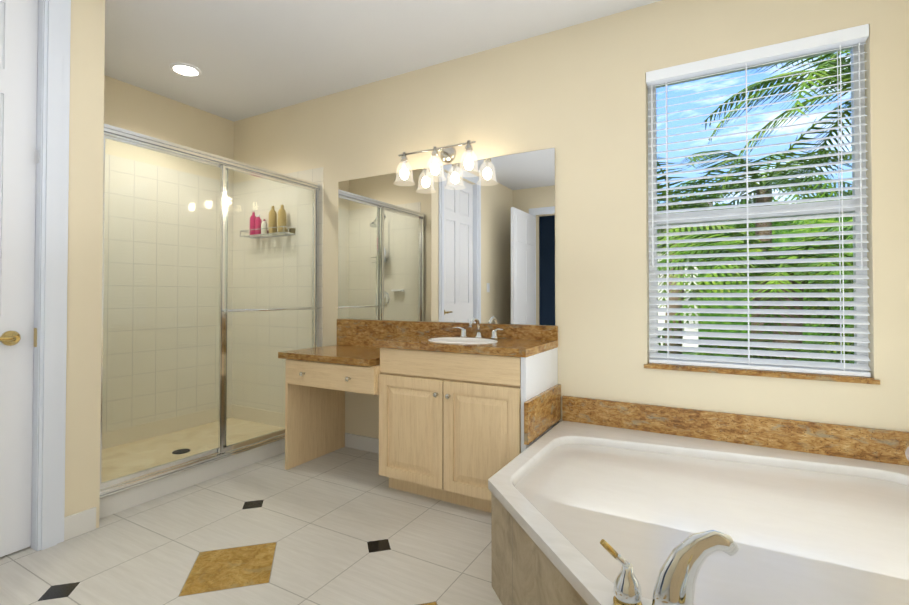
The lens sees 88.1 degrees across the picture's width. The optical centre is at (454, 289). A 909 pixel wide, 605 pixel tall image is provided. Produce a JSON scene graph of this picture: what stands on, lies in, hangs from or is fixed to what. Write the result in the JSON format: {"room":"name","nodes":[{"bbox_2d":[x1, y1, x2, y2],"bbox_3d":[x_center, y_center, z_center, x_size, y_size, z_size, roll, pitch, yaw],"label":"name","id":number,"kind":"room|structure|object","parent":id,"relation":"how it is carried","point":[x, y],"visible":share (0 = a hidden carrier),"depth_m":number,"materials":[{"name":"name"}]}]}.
{"room":"bathroom","nodes":[
{"label":"bathroom","id":0,"kind":"room"},
{"bbox_2d":[64,0,104,527],"bbox_3d":[-2.356,-0.201,1.362,0.148,2.700,2.270,0,-1,29],"label":"wall","id":1,"kind":"structure","parent":0,"point":[84,285],"depth_m":2.23,"materials":[{"name":"beige paint"}]},
{"bbox_2d":[104,75,233,182],"bbox_3d":[-2.477,-0.169,3.494,0.150,2.700,1.730,0,-1,29],"label":"wall","id":2,"kind":"structure","parent":0,"point":[129,107],"depth_m":3.70,"materials":[{"name":"beige paint"}]},
{"bbox_2d":[102,154,233,448],"bbox_3d":[-2.357,0.087,3.538,0.012,2.090,1.530,0,-1,29],"label":"tiled wall","id":3,"kind":"structure","parent":2,"relation":"attached to","point":[210,375],"depth_m":3.66,"materials":[{"name":"beige tile"}]},
{"bbox_2d":[0,447,501,604],"bbox_3d":[-1.002,1.147,1.229,5.020,0.001,4.600,0,-1,29],"label":"floor","id":4,"kind":"structure","parent":0,"point":[345,526],"depth_m":2.09,"materials":[{"name":"tile"}]},
{"bbox_2d":[99,438,284,518],"bbox_3d":[-1.485,1.120,3.032,0.091,0.108,1.528,0,-1,29],"label":"shower curb","id":5,"kind":"object","parent":4,"relation":"on","point":[128,498],"visible":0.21,"depth_m":2.76,"materials":[{"name":"white tile"}]},
{"bbox_2d":[100,124,319,497],"bbox_3d":[-1.448,0.116,3.026,0.117,1.899,1.515,0,-1,29],"label":"shower enclosure","id":6,"kind":"object","parent":5,"relation":"on","point":[157,472],"visible":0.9,"depth_m":2.96,"materials":[{"name":"clear glass"}]},
{"bbox_2d":[101,417,283,482],"bbox_3d":[-1.944,1.153,3.289,0.960,0.050,1.530,0,-1,29],"label":"shower pan","id":7,"kind":"object","parent":4,"relation":"on","point":[135,450],"depth_m":3.39,"materials":[{"name":"beige stone"}]},
{"bbox_2d":[172,449,189,453],"bbox_3d":[-1.893,1.124,3.255,0.110,0.006,0.110,0,-1,29],"label":"shower drain","id":8,"kind":"object","parent":7,"relation":"on","point":[180,451],"depth_m":3.24,"materials":[{"name":"black metal"}]},
{"bbox_2d":[278,319,560,512],"bbox_3d":[-0.278,0.695,2.896,1.727,0.954,0.591,0,-1,29],"label":"bathroom vanity","id":9,"kind":"object","parent":4,"relation":"on","point":[462,420],"visible":1,"depth_m":2.60,"materials":[{"name":"brown wood"}]},
{"bbox_2d":[453,318,503,338],"bbox_3d":[0.127,0.237,2.864,0.349,0.128,0.149,0,-1,29],"label":"vanity faucet","id":10,"kind":"object","parent":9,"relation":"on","point":[478,333],"visible":1,"depth_m":2.89,"materials":[{"name":"silver metal"}]},
{"bbox_2d":[488,420,908,604],"bbox_3d":[0.932,0.947,1.610,1.614,0.412,1.643,0,-1,29],"label":"bathtub","id":11,"kind":"object","parent":4,"relation":"on","point":[799,528],"visible":0.94,"depth_m":1.61,"materials":[{"name":"ceramic"}]},
{"bbox_2d":[600,530,738,604],"bbox_3d":[0.475,0.632,1.016,0.311,0.199,0.195,0,-1,29],"label":"tub faucet","id":12,"kind":"object","parent":11,"relation":"on","point":[675,583],"visible":1,"depth_m":1.03,"materials":[{"name":"silver metal"}]},
{"bbox_2d":[104,0,661,121],"bbox_3d":[-1.296,-1.611,0.747,5.020,0.100,5.800,0,-1,29],"label":"ceiling","id":13,"kind":"structure","parent":0,"point":[248,58],"depth_m":2.88,"materials":[{"name":"paint"}]},
{"bbox_2d":[170,63,200,76],"bbox_3d":[-1.863,-1.518,3.255,0.190,0.010,0.190,0,-1,29],"label":"recessed light","id":14,"kind":"object","parent":13,"relation":"in","point":[184,69],"visible":0.9,"depth_m":3.24,"materials":[{"name":"white paint"}]},
{"bbox_2d":[234,0,908,438],"bbox_3d":[0.066,-0.174,3.150,4.920,2.700,0.160,0,-1,29],"label":"wall","id":15,"kind":"structure","parent":0,"point":[576,96],"depth_m":2.62,"materials":[{"name":"beige paint"}]},
{"bbox_2d":[240,226,295,238],"bbox_3d":[-1.554,-0.468,3.896,0.538,0.060,0.123,0,-1,29],"label":"caddy shelf","id":16,"kind":"object","parent":15,"relation":"attached to","point":[289,232],"depth_m":3.86,"materials":[{"name":"silver metal"}]},
{"bbox_2d":[250,212,254,234],"bbox_3d":[-1.705,-0.551,3.984,0.047,0.202,0.065,0,-1,29],"label":"bottle","id":17,"kind":"object","parent":16,"relation":"in","point":[252,212],"depth_m":3.95,"materials":[{"name":"pink plastic"}]},
{"bbox_2d":[252,213,259,234],"bbox_3d":[-1.647,-0.537,3.945,0.043,0.172,0.059,0,-1,29],"label":"bottle","id":18,"kind":"object","parent":16,"relation":"in","point":[254,225],"depth_m":3.96,"materials":[{"name":"pink plastic"}]},
{"bbox_2d":[258,218,264,233],"bbox_3d":[-1.589,-0.517,3.924,0.039,0.131,0.054,0,-1,29],"label":"bottle","id":19,"kind":"object","parent":16,"relation":"in","point":[260,231],"depth_m":3.92,"materials":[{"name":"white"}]},
{"bbox_2d":[265,206,273,232],"bbox_3d":[-1.496,-0.568,3.867,0.053,0.232,0.073,0,-1,29],"label":"bottle","id":20,"kind":"object","parent":16,"relation":"in","point":[270,223],"depth_m":3.84,"materials":[{"name":"gold"}]},
{"bbox_2d":[274,205,285,232],"bbox_3d":[-1.400,-0.569,3.813,0.053,0.232,0.073,0,-1,29],"label":"bottle","id":21,"kind":"object","parent":16,"relation":"in","point":[281,217],"depth_m":3.80,"materials":[{"name":"gold"}]},
{"bbox_2d":[230,167,322,427],"bbox_3d":[-1.498,0.093,3.925,1.070,2.090,0.012,0,-1,29],"label":"tiled wall","id":22,"kind":"structure","parent":15,"relation":"attached to","point":[315,175],"depth_m":3.96,"materials":[{"name":"beige tile"}]},
{"bbox_2d":[345,433,378,453],"bbox_3d":[-0.609,1.130,3.410,0.970,0.100,0.012,0,-1,29],"label":"baseboard","id":23,"kind":"structure","parent":15,"relation":"attached to","point":[354,441],"depth_m":3.44,"materials":[{"name":"white wood"}]},
{"bbox_2d":[398,140,475,179],"bbox_3d":[-0.096,-0.843,3.061,0.575,0.225,0.168,0,-1,29],"label":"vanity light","id":24,"kind":"object","parent":15,"relation":"attached to","point":[448,154],"visible":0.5,"depth_m":3.01,"materials":[{"name":"glass"}]},
{"bbox_2d":[395,151,480,181],"bbox_3d":[-0.123,-0.777,3.012,0.633,0.146,0.148,0,-1,29],"label":"shades","id":25,"kind":"object","parent":24,"relation":"attached to","point":[477,170],"visible":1,"depth_m":3.00,"materials":[{"name":"white glass"}]},
{"bbox_2d":[338,148,554,324],"bbox_3d":[-0.148,-0.304,3.175,1.695,1.046,0.006,0,-1,29],"label":"mirror","id":26,"kind":"object","parent":15,"relation":"attached to","point":[466,246],"visible":0.93,"depth_m":3.09,"materials":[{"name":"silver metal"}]},
{"bbox_2d":[562,395,908,465],"bbox_3d":[1.328,0.681,2.320,1.612,0.140,0.021,0,-1,29],"label":"backsplash","id":27,"kind":"structure","parent":15,"relation":"attached to","point":[868,444],"depth_m":2.26,"materials":[{"name":"brown stone"}]},
{"bbox_2d":[648,43,868,371],"bbox_3d":[1.487,-0.385,2.389,0.927,1.569,0.060,0,-1,29],"label":"window","id":28,"kind":"structure","parent":15,"relation":"in","point":[854,94],"depth_m":2.30,"materials":[{"name":"white"}]},
{"bbox_2d":[646,24,870,376],"bbox_3d":[1.450,-0.389,2.324,0.919,1.562,0.079,0,-1,29],"label":"window blinds","id":29,"kind":"object","parent":28,"relation":"attached to","point":[839,39],"visible":0.96,"depth_m":2.29,"materials":[{"name":"white plastic"}]},
{"bbox_2d":[644,362,879,384],"bbox_3d":[1.453,0.406,2.317,0.957,0.024,0.118,0,-1,29],"label":"window sill","id":30,"kind":"structure","parent":15,"relation":"in","point":[801,375],"depth_m":2.24,"materials":[{"name":"gold stone"}]},
{"bbox_3d":[-3.008,-0.199,1.527,1.150,2.700,2.220,0,-1,29],"label":"wall","id":31,"kind":"structure","parent":0,"visible":0},
{"bbox_2d":[0,0,37,556],"bbox_3d":[-2.088,-0.117,1.762,0.102,2.528,0.815,0,-1,29],"label":"door","id":32,"kind":"structure","parent":31,"relation":"in","point":[18,63],"depth_m":2.07,"materials":[{"name":"white paint"}]},
{"bbox_2d":[30,0,70,550],"bbox_3d":[-2.112,-0.163,1.776,0.168,2.637,1.016,0,-1,29],"label":"door frame","id":33,"kind":"structure","parent":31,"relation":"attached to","point":[50,301],"depth_m":2.12,"materials":[{"name":"white wood"}]},
{"label":"outside","id":34,"kind":"structure","parent":0,"visible":0},
{"bbox_2d":[656,52,853,342],"bbox_3d":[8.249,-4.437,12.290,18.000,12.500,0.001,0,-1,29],"label":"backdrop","id":35,"kind":"structure","parent":34,"point":[723,92],"depth_m":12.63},
{"bbox_2d":[657,50,853,363],"bbox_3d":[4.512,-0.896,6.417,6.689,5.781,7.950,0,-1,29],"label":"palms","id":36,"kind":"object","parent":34,"point":[820,74],"depth_m":6.22,"materials":[{"name":"green plant"}]},
{"bbox_2d":[658,338,853,362],"bbox_3d":[5.371,1.255,7.081,18.000,0.001,11.750,0,-1,29],"label":"ground","id":37,"kind":"structure","parent":34,"point":[814,351],"depth_m":10.71,"materials":[{"name":"green plant"}]},
{"bbox_2d":[657,202,712,346],"bbox_3d":[3.804,-0.441,11.974,4.900,3.500,2.000,0,-1,29],"label":"house","id":38,"kind":"structure","parent":37,"relation":"on","point":[685,329],"depth_m":10.52,"materials":[{"name":"white"}]}
]}

